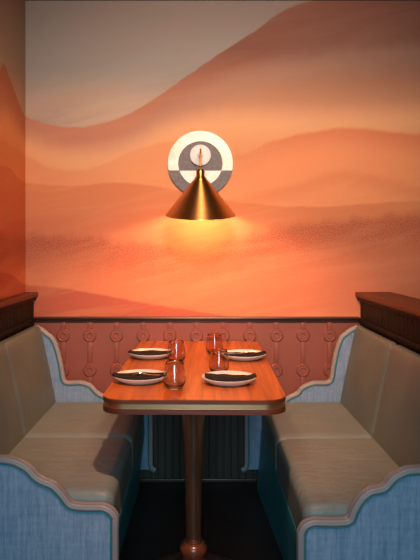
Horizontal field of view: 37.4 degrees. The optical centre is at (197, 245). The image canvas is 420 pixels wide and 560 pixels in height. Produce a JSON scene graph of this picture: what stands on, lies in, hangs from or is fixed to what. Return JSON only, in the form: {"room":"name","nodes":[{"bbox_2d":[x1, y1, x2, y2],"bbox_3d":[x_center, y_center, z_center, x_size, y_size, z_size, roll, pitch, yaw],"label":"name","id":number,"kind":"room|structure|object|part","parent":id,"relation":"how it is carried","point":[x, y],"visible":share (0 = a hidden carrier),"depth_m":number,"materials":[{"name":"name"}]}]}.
{"room":"restaurant","nodes":[
{"label":"restaurant","id":0,"kind":"room"},
{"bbox_2d":[0,0,25,298],"bbox_3d":[-0.978,-0.028,2.150,0.120,2.556,2.300,0,0,0],"label":"wall","id":1,"kind":"structure","parent":0,"point":[12,12],"depth_m":3.07,"materials":[{"name":"orange paint"}]},
{"bbox_2d":[0,292,37,341],"bbox_3d":[-0.883,0.747,2.590,0.068,1.006,1.419,0,0,0],"label":"wood panelling","id":2,"kind":"object","parent":1,"relation":"attached to","point":[16,311],"visible":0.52,"depth_m":2.96,"materials":[{"name":"brown wood"}]},
{"bbox_3d":[-0.866,0.392,2.580,0.016,0.027,1.360,0,0,0],"label":"molding","id":3,"kind":"part","parent":2,"relation":"part of","materials":[{"name":"brown wood"}]},
{"bbox_3d":[-0.868,0.279,2.595,0.017,0.019,1.409,0,0,0],"label":"cove molding","id":4,"kind":"part","parent":2,"relation":"part of","materials":[{"name":"brown wood"}]},
{"bbox_2d":[119,483,282,559],"bbox_3d":[0.581,1.280,1.410,3.238,0.060,4.020,0,0,0],"label":"floor","id":5,"kind":"structure","parent":0,"point":[235,525],"depth_m":2.79,"materials":[{"name":"black"}]},
{"bbox_2d":[0,325,156,559],"bbox_3d":[-0.534,0.829,2.592,0.639,0.843,1.237,0,0,0],"label":"bench","id":6,"kind":"object","parent":5,"relation":"on","point":[70,467],"visible":0.91,"depth_m":2.35,"materials":[{"name":"leather"}]},
{"bbox_2d":[0,344,22,454],"bbox_3d":[-0.785,0.631,2.305,0.135,0.447,0.586,0,0,0],"label":"cushion","id":7,"kind":"object","parent":6,"relation":"on","point":[11,419],"depth_m":2.47,"materials":[{"name":"leather"}]},
{"bbox_2d":[0,326,55,437],"bbox_3d":[-0.785,0.631,2.892,0.135,0.447,0.582,0,0,0],"label":"cushion","id":8,"kind":"object","parent":6,"relation":"on","point":[31,352],"depth_m":2.84,"materials":[{"name":"leather"}]},
{"bbox_3d":[-0.542,0.820,1.994,0.605,0.800,0.030,0,0,0],"label":"panel","id":9,"kind":"part","parent":6,"relation":"part of","materials":[{"name":"blue fabric"}]},
{"bbox_3d":[-0.542,0.819,1.992,0.610,0.809,0.036,0,0,0],"label":"edge trim","id":10,"kind":"part","parent":6,"relation":"part of","materials":[{"name":"grey leather"}]},
{"bbox_2d":[8,438,131,513],"bbox_3d":[-0.537,0.885,2.305,0.525,0.190,0.586,0,0,0],"label":"seat cushion","id":11,"kind":"object","parent":6,"relation":"on","point":[89,470],"depth_m":2.28,"materials":[{"name":"leather"}]},
{"bbox_2d":[24,402,143,467],"bbox_3d":[-0.537,0.885,2.892,0.525,0.190,0.582,0,0,0],"label":"seat cushion","id":12,"kind":"object","parent":6,"relation":"on","point":[59,419],"depth_m":2.78,"materials":[{"name":"leather"}]},
{"bbox_3d":[-0.531,0.782,3.200,0.628,0.737,0.021,0,0,0],"label":"panel","id":13,"kind":"part","parent":6,"relation":"part of","materials":[{"name":"blue fabric"}]},
{"bbox_3d":[-0.524,0.780,3.197,0.619,0.746,0.027,0,0,0],"label":"edge trim","id":14,"kind":"part","parent":6,"relation":"part of","materials":[{"name":"grey leather"}]},
{"bbox_2d":[103,341,285,559],"bbox_3d":[-0.004,0.875,2.639,0.614,0.750,1.249,0,0,1],"label":"dining table","id":15,"kind":"object","parent":5,"relation":"on","point":[198,398],"visible":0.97,"depth_m":2.29,"materials":[{"name":"brown wood"}]},
{"bbox_2d":[114,369,162,384],"bbox_3d":[-0.213,0.488,2.296,0.200,0.024,0.200,0,0,0],"label":"plate","id":16,"kind":"object","parent":15,"relation":"on","point":[152,381],"visible":0.59,"depth_m":2.23,"materials":[{"name":"beige ceramic"}]},
{"bbox_2d":[112,372,163,379],"bbox_3d":[-0.217,0.477,2.296,0.196,0.018,0.134,0,0,-1],"label":"napkin","id":17,"kind":"object","parent":16,"relation":"on","point":[127,376],"visible":0.86,"depth_m":2.27,"materials":[{"name":"black fabric"}]},
{"bbox_2d":[129,348,167,359],"bbox_3d":[-0.212,0.488,2.790,0.200,0.024,0.200,0,0,0],"label":"plate","id":18,"kind":"object","parent":15,"relation":"on","point":[155,357],"visible":0.66,"depth_m":2.72,"materials":[{"name":"beige ceramic"}]},
{"bbox_2d":[128,350,166,355],"bbox_3d":[-0.215,0.478,2.790,0.192,0.016,0.134,0,0,2],"label":"napkin","id":19,"kind":"object","parent":18,"relation":"on","point":[147,352],"visible":0.88,"depth_m":2.76,"materials":[{"name":"black fabric"}]},
{"bbox_2d":[163,361,185,389],"bbox_3d":[-0.082,0.454,2.175,0.080,0.092,0.080,0,0,0],"label":"glass tumbler","id":20,"kind":"object","parent":15,"relation":"on","point":[174,378],"visible":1,"depth_m":2.15,"materials":[{"name":"clear glass"}]},
{"bbox_2d":[167,340,185,360],"bbox_3d":[-0.093,0.454,2.660,0.080,0.092,0.080,0,0,0],"label":"glass tumbler","id":21,"kind":"object","parent":15,"relation":"on","point":[176,348],"visible":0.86,"depth_m":2.63,"materials":[{"name":"clear glass"}]},
{"bbox_2d":[206,334,222,354],"bbox_3d":[0.076,0.454,2.857,0.080,0.092,0.080,0,0,0],"label":"glass tumbler","id":22,"kind":"object","parent":15,"relation":"on","point":[214,341],"visible":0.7,"depth_m":2.83,"materials":[{"name":"clear glass"}]},
{"bbox_2d":[209,349,228,371],"bbox_3d":[0.082,0.454,2.430,0.080,0.092,0.080,0,0,0],"label":"glass tumbler","id":23,"kind":"object","parent":15,"relation":"on","point":[218,361],"visible":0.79,"depth_m":2.40,"materials":[{"name":"clear glass"}]},
{"bbox_2d":[202,371,255,386],"bbox_3d":[0.113,0.488,2.270,0.200,0.024,0.200,0,0,0],"label":"plate","id":24,"kind":"object","parent":15,"relation":"on","point":[217,383],"visible":0.66,"depth_m":2.21,"materials":[{"name":"beige ceramic"}]},
{"bbox_2d":[205,373,256,381],"bbox_3d":[0.119,0.478,2.264,0.188,0.016,0.122,0,0,-2],"label":"napkin","id":25,"kind":"object","parent":24,"relation":"on","point":[215,377],"visible":0.9,"depth_m":2.24,"materials":[{"name":"black fabric"}]},
{"bbox_2d":[227,349,265,360],"bbox_3d":[0.202,0.488,2.755,0.200,0.024,0.200,0,0,0],"label":"plate","id":26,"kind":"object","parent":15,"relation":"on","point":[233,358],"visible":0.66,"depth_m":2.69,"materials":[{"name":"beige ceramic"}]},
{"bbox_2d":[227,351,265,356],"bbox_3d":[0.208,0.478,2.744,0.188,0.016,0.110,0,0,-2],"label":"napkin","id":27,"kind":"object","parent":26,"relation":"on","point":[247,354],"visible":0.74,"depth_m":2.72,"materials":[{"name":"black fabric"}]},
{"bbox_2d":[241,325,419,559],"bbox_3d":[0.533,0.829,2.539,0.624,0.843,1.344,0,0,0],"label":"bench","id":28,"kind":"object","parent":5,"relation":"on","point":[338,469],"visible":0.91,"depth_m":2.32,"materials":[{"name":"leather"}]},
{"bbox_3d":[0.521,0.780,3.197,0.599,0.746,0.027,0,0,0],"label":"edge trim","id":29,"kind":"part","parent":28,"relation":"part of","materials":[{"name":"grey leather"}]},
{"bbox_3d":[0.534,0.782,3.200,0.621,0.737,0.021,0,0,0],"label":"panel","id":30,"kind":"part","parent":28,"relation":"part of","materials":[{"name":"blue fabric"}]},
{"bbox_2d":[262,402,372,468],"bbox_3d":[0.563,0.885,2.887,0.474,0.190,0.592,0,0,0],"label":"seat cushion","id":31,"kind":"object","parent":28,"relation":"on","point":[300,420],"depth_m":2.78,"materials":[{"name":"leather"}]},
{"bbox_2d":[277,439,398,529],"bbox_3d":[0.563,0.885,2.247,0.474,0.190,0.684,0,0,0],"label":"seat cushion","id":32,"kind":"object","parent":28,"relation":"on","point":[317,478],"depth_m":2.20,"materials":[{"name":"leather"}]},
{"bbox_3d":[0.559,0.819,1.885,0.551,0.809,0.036,0,0,0],"label":"edge trim","id":33,"kind":"part","parent":28,"relation":"part of","materials":[{"name":"grey leather"}]},
{"bbox_3d":[0.566,0.820,1.887,0.559,0.800,0.030,0,0,0],"label":"panel","id":34,"kind":"part","parent":28,"relation":"part of","materials":[{"name":"blue fabric"}]},
{"bbox_2d":[340,326,395,437],"bbox_3d":[0.779,0.631,2.887,0.122,0.447,0.592,0,0,0],"label":"cushion","id":35,"kind":"object","parent":28,"relation":"on","point":[364,354],"depth_m":2.83,"materials":[{"name":"leather"}]},
{"bbox_2d":[373,345,419,466],"bbox_3d":[0.779,0.631,2.247,0.122,0.447,0.684,0,0,0],"label":"cushion","id":36,"kind":"object","parent":28,"relation":"on","point":[396,423],"depth_m":2.33,"materials":[{"name":"leather"}]},
{"bbox_2d":[355,292,419,354],"bbox_3d":[0.931,0.747,2.515,0.192,1.006,1.569,0,0,0],"label":"wall","id":37,"kind":"structure","parent":5,"relation":"on","point":[395,317],"depth_m":2.75,"materials":[{"name":"brown wood"}]},
{"bbox_3d":[0.854,0.279,2.520,0.017,0.019,1.559,0,0,0],"label":"cove molding","id":38,"kind":"part","parent":37,"relation":"part of","materials":[{"name":"brown wood"}]},
{"bbox_3d":[0.852,0.392,2.505,0.016,0.027,1.510,0,0,0],"label":"molding","id":39,"kind":"part","parent":37,"relation":"part of","materials":[{"name":"brown wood"}]},
{"bbox_2d":[25,0,419,0],"bbox_3d":[0.581,-1.346,2.060,3.238,0.080,2.720,0,0,0],"label":"ceiling","id":40,"kind":"structure","parent":0,"point":[25,0],"depth_m":3.30,"materials":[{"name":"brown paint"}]},
{"bbox_2d":[26,1,419,325],"bbox_3d":[0.641,-0.028,3.360,3.118,2.556,0.120,0,0,0],"label":"wall","id":41,"kind":"structure","parent":0,"point":[315,105],"depth_m":3.30,"materials":[{"name":"orange paint"}]},
{"bbox_2d":[34,316,359,395],"bbox_3d":[-0.007,0.613,3.281,1.718,0.475,0.036,0,0,0],"label":"wainscot panel","id":42,"kind":"object","parent":41,"relation":"attached to","point":[299,350],"visible":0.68,"depth_m":3.29,"materials":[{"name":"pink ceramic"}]},
{"bbox_3d":[-0.007,0.390,3.281,1.718,0.029,0.036,0,0,0],"label":"rail","id":43,"kind":"part","parent":42,"relation":"part of","materials":[{"name":"brown wood"}]},
{"bbox_2d":[140,415,257,482],"bbox_3d":[-0.007,1.050,3.283,1.718,0.399,0.034,0,0,0],"label":"slatted panel","id":44,"kind":"object","parent":41,"relation":"attached to","point":[223,444],"visible":0.12,"depth_m":3.28,"materials":[{"name":"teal wood"}]},
{"bbox_3d":[-0.007,1.238,3.272,1.718,0.021,0.012,0,0,0],"label":"molding","id":45,"kind":"part","parent":44,"relation":"part of","materials":[{"name":"blue wood"}]},
{"bbox_2d":[165,131,235,219],"bbox_3d":[0.013,-0.365,3.112,0.353,0.488,0.375,0,0,0],"label":"wall lamp","id":46,"kind":"object","parent":41,"relation":"attached to","point":[200,156],"visible":1,"depth_m":3.28,"materials":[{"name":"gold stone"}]},
{"bbox_3d":[0.013,-0.228,3.098,0.353,0.214,0.346,0,0,0],"label":"lamp shade","id":47,"kind":"part","parent":46,"relation":"part of","materials":[{"name":"gold metal"}]}
]}

